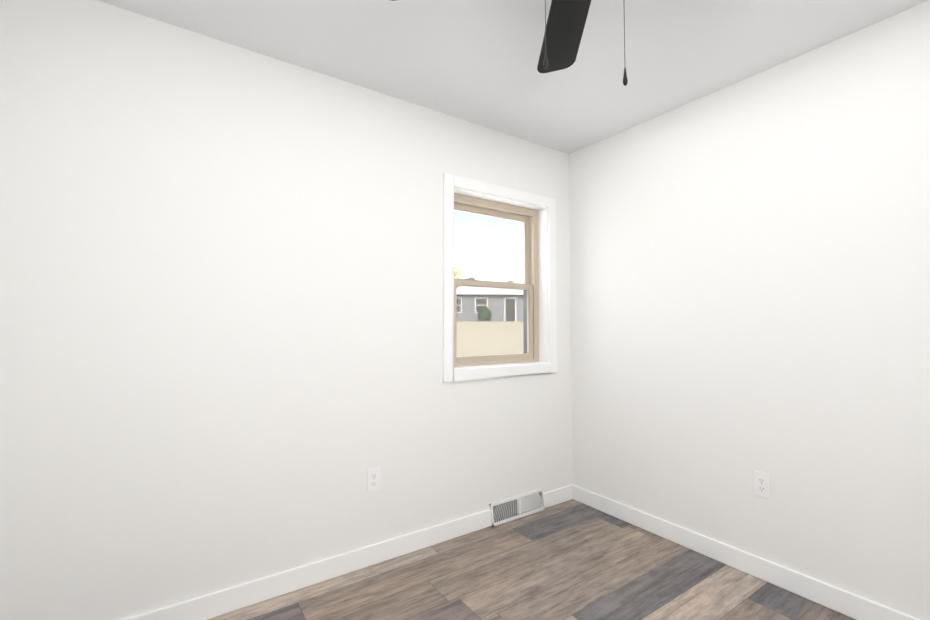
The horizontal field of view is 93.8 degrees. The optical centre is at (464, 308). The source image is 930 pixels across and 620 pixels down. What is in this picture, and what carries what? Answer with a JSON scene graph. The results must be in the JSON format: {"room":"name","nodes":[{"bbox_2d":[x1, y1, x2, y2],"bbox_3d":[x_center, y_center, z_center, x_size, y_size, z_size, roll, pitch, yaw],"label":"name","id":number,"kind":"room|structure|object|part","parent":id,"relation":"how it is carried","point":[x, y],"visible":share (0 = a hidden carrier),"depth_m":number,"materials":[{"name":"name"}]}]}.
{"room":"empty bedroom","nodes":[
{"label":"empty bedroom","id":0,"kind":"room"},
{"bbox_2d":[0,0,571,619],"bbox_3d":[-0.503,0.076,2.321,3.250,2.440,0.160,2,-3,-34],"label":"wall","id":1,"kind":"structure","parent":0,"point":[220,314],"depth_m":1.85,"materials":[{"name":"white paint"}]},
{"bbox_2d":[123,485,571,619],"bbox_3d":[-0.448,1.243,2.204,2.890,0.098,0.014,2,-3,-34],"label":"baseboard","id":2,"kind":"structure","parent":1,"relation":"attached to","point":[221,602],"depth_m":2.04,"materials":[{"name":"white paint"}]},
{"bbox_2d":[367,467,379,491],"bbox_3d":[-0.464,0.872,2.212,0.070,0.115,0.008,2,-3,-34],"label":"electrical outlet","id":3,"kind":"object","parent":1,"relation":"attached to","point":[373,479],"visible":1,"depth_m":2.21,"materials":[{"name":"white plastic"}]},
{"bbox_2d":[371,473,376,486],"bbox_3d":[-0.463,0.872,2.210,0.033,0.067,0.002,2,-3,-34],"label":"receptacle","id":4,"kind":"object","parent":3,"relation":"attached to","point":[373,475],"depth_m":2.21,"materials":[{"name":"white plastic"}]},
{"bbox_2d":[443,173,556,381],"bbox_3d":[0.203,-0.168,2.812,0.906,1.204,0.188,2,-3,-34],"label":"window","id":5,"kind":"structure","parent":1,"relation":"in","point":[450,199],"depth_m":2.81,"materials":[{"name":"white paint"}]},
{"bbox_3d":[0.169,-0.392,2.869,0.602,0.442,0.004,2,-3,-34],"label":"sash glass","id":6,"kind":"part","parent":5,"relation":"part of","materials":[{"name":"clear glass"}]},
{"bbox_3d":[0.169,-0.392,2.869,0.670,0.515,0.025,2,-3,-34],"label":"window sash","id":7,"kind":"part","parent":5,"relation":"part of","materials":[{"name":"beige wood"}]},
{"bbox_2d":[457,286,526,356],"bbox_3d":[0.169,0.090,2.850,0.674,0.505,0.062,2,-3,-34],"label":"screen","id":8,"kind":"object","parent":5,"relation":"attached to","point":[524,316],"visible":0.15,"depth_m":2.90,"materials":[{"name":"grey"}]},
{"bbox_3d":[0.188,0.086,2.823,0.602,0.444,0.004,2,-3,-34],"label":"sash glass","id":9,"kind":"part","parent":5,"relation":"part of","materials":[{"name":"clear glass"}]},
{"bbox_3d":[0.188,0.085,2.823,0.670,0.515,0.025,2,-3,-34],"label":"window sash","id":10,"kind":"part","parent":5,"relation":"part of","materials":[{"name":"beige wood"}]},
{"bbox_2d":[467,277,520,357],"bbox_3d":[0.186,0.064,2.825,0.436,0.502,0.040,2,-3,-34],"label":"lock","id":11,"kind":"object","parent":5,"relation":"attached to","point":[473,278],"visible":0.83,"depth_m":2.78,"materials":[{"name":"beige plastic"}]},
{"bbox_3d":[0.174,-0.166,2.853,0.764,1.059,0.088,2,-3,-34],"label":"frame","id":12,"kind":"part","parent":5,"relation":"part of","materials":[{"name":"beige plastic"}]},
{"bbox_2d":[454,187,548,368],"bbox_3d":[0.222,-0.169,2.784,0.776,1.068,0.086,2,-3,-34],"label":"liner","id":13,"kind":"object","parent":5,"relation":"attached to","point":[543,278],"visible":0.58,"depth_m":2.98,"materials":[{"name":"white paint"}]},
{"bbox_2d":[490,489,545,526],"bbox_3d":[0.339,1.251,2.735,0.454,0.128,0.032,2,-3,-34],"label":"air vent","id":14,"kind":"object","parent":1,"relation":"in","point":[515,508],"visible":1,"depth_m":2.73,"materials":[{"name":"white metal"}]},
{"bbox_2d":[97,0,928,153],"bbox_3d":[0.379,-1.271,1.095,3.250,0.150,3.270,2,-3,-34],"label":"ceiling","id":15,"kind":"structure","parent":0,"point":[474,61],"depth_m":1.92,"materials":[{"name":"white paint"}]},
{"bbox_2d":[392,0,627,85],"bbox_3d":[0.347,-0.893,1.039,1.213,0.609,1.163,2,-3,-34],"label":"fan","id":16,"kind":"object","parent":15,"relation":"hanging from","point":[565,26],"visible":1,"depth_m":1.49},
{"bbox_3d":[0.214,-0.789,1.098,0.027,0.376,0.029,2,-3,-34],"label":"chain","id":17,"kind":"part","parent":16,"relation":"part of","materials":[{"name":"grey metal"}]},
{"bbox_3d":[0.343,-0.958,1.481,0.353,0.069,0.412,2,-3,-34],"label":"blade","id":18,"kind":"part","parent":16,"relation":"part of","materials":[{"name":"black"}]},
{"bbox_3d":[0.412,-0.780,1.145,0.035,0.390,0.013,2,-3,-34],"label":"chain","id":19,"kind":"part","parent":16,"relation":"part of","materials":[{"name":"grey metal"}]},
{"bbox_2d":[207,499,855,619],"bbox_3d":[0.379,1.317,0.987,3.250,0.150,3.270,2,-3,-34],"label":"floor","id":20,"kind":"structure","parent":0,"point":[572,559],"depth_m":2.02,"materials":[{"name":"wood"}]},
{"bbox_2d":[569,0,929,619],"bbox_3d":[1.652,0.059,1.916,0.160,2.440,2.950,2,-3,-34],"label":"wall","id":21,"kind":"structure","parent":0,"point":[749,275],"depth_m":2.04,"materials":[{"name":"white paint"}]},
{"bbox_2d":[572,484,919,619],"bbox_3d":[1.580,1.227,1.817,0.014,0.098,2.950,2,-3,-34],"label":"baseboard","id":22,"kind":"structure","parent":21,"relation":"attached to","point":[847,603],"depth_m":2.09,"materials":[{"name":"white paint"}]},
{"bbox_2d":[753,470,770,498],"bbox_3d":[1.417,0.842,2.075,0.008,0.115,0.070,2,-3,-34],"label":"electrical outlet","id":23,"kind":"object","parent":21,"relation":"attached to","point":[762,485],"visible":1,"depth_m":2.07,"materials":[{"name":"white plastic"}]},
{"bbox_2d":[758,477,765,491],"bbox_3d":[1.415,0.842,2.074,0.002,0.067,0.033,2,-3,-34],"label":"receptacle","id":24,"kind":"object","parent":23,"relation":"attached to","point":[761,480],"depth_m":2.07,"materials":[{"name":"white plastic"}]},
{"label":"outside","id":25,"kind":"structure","parent":0,"visible":0},
{"bbox_2d":[457,321,522,355],"bbox_3d":[1.673,1.665,25.650,64.001,1.943,42.000,0,-2,-2],"label":"ground","id":26,"kind":"structure","parent":25,"point":[493,337],"depth_m":20.22,"materials":[{"name":"beige soil"}]},
{"bbox_2d":[454,265,462,287],"bbox_3d":[-2.176,-1.091,30.190,4.037,4.512,4.106,2,-3,-34],"label":"tree","id":27,"kind":"object","parent":26,"relation":"on","point":[456,274],"depth_m":29.78,"materials":[{"name":"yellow plant"}]},
{"bbox_2d":[478,307,491,320],"bbox_3d":[1.546,0.571,35.217,1.225,1.434,1.493,2,-3,-34],"label":"bush","id":28,"kind":"object","parent":26,"relation":"on","point":[483,315],"depth_m":34.71,"materials":[{"name":"green plant"}]},
{"bbox_2d":[457,283,523,320],"bbox_3d":[2.694,-0.333,40.053,11.300,4.050,8.350,0,-2,-2],"label":"house","id":29,"kind":"structure","parent":26,"relation":"on","point":[491,305],"depth_m":36.73,"materials":[{"name":"grey"}]}
]}

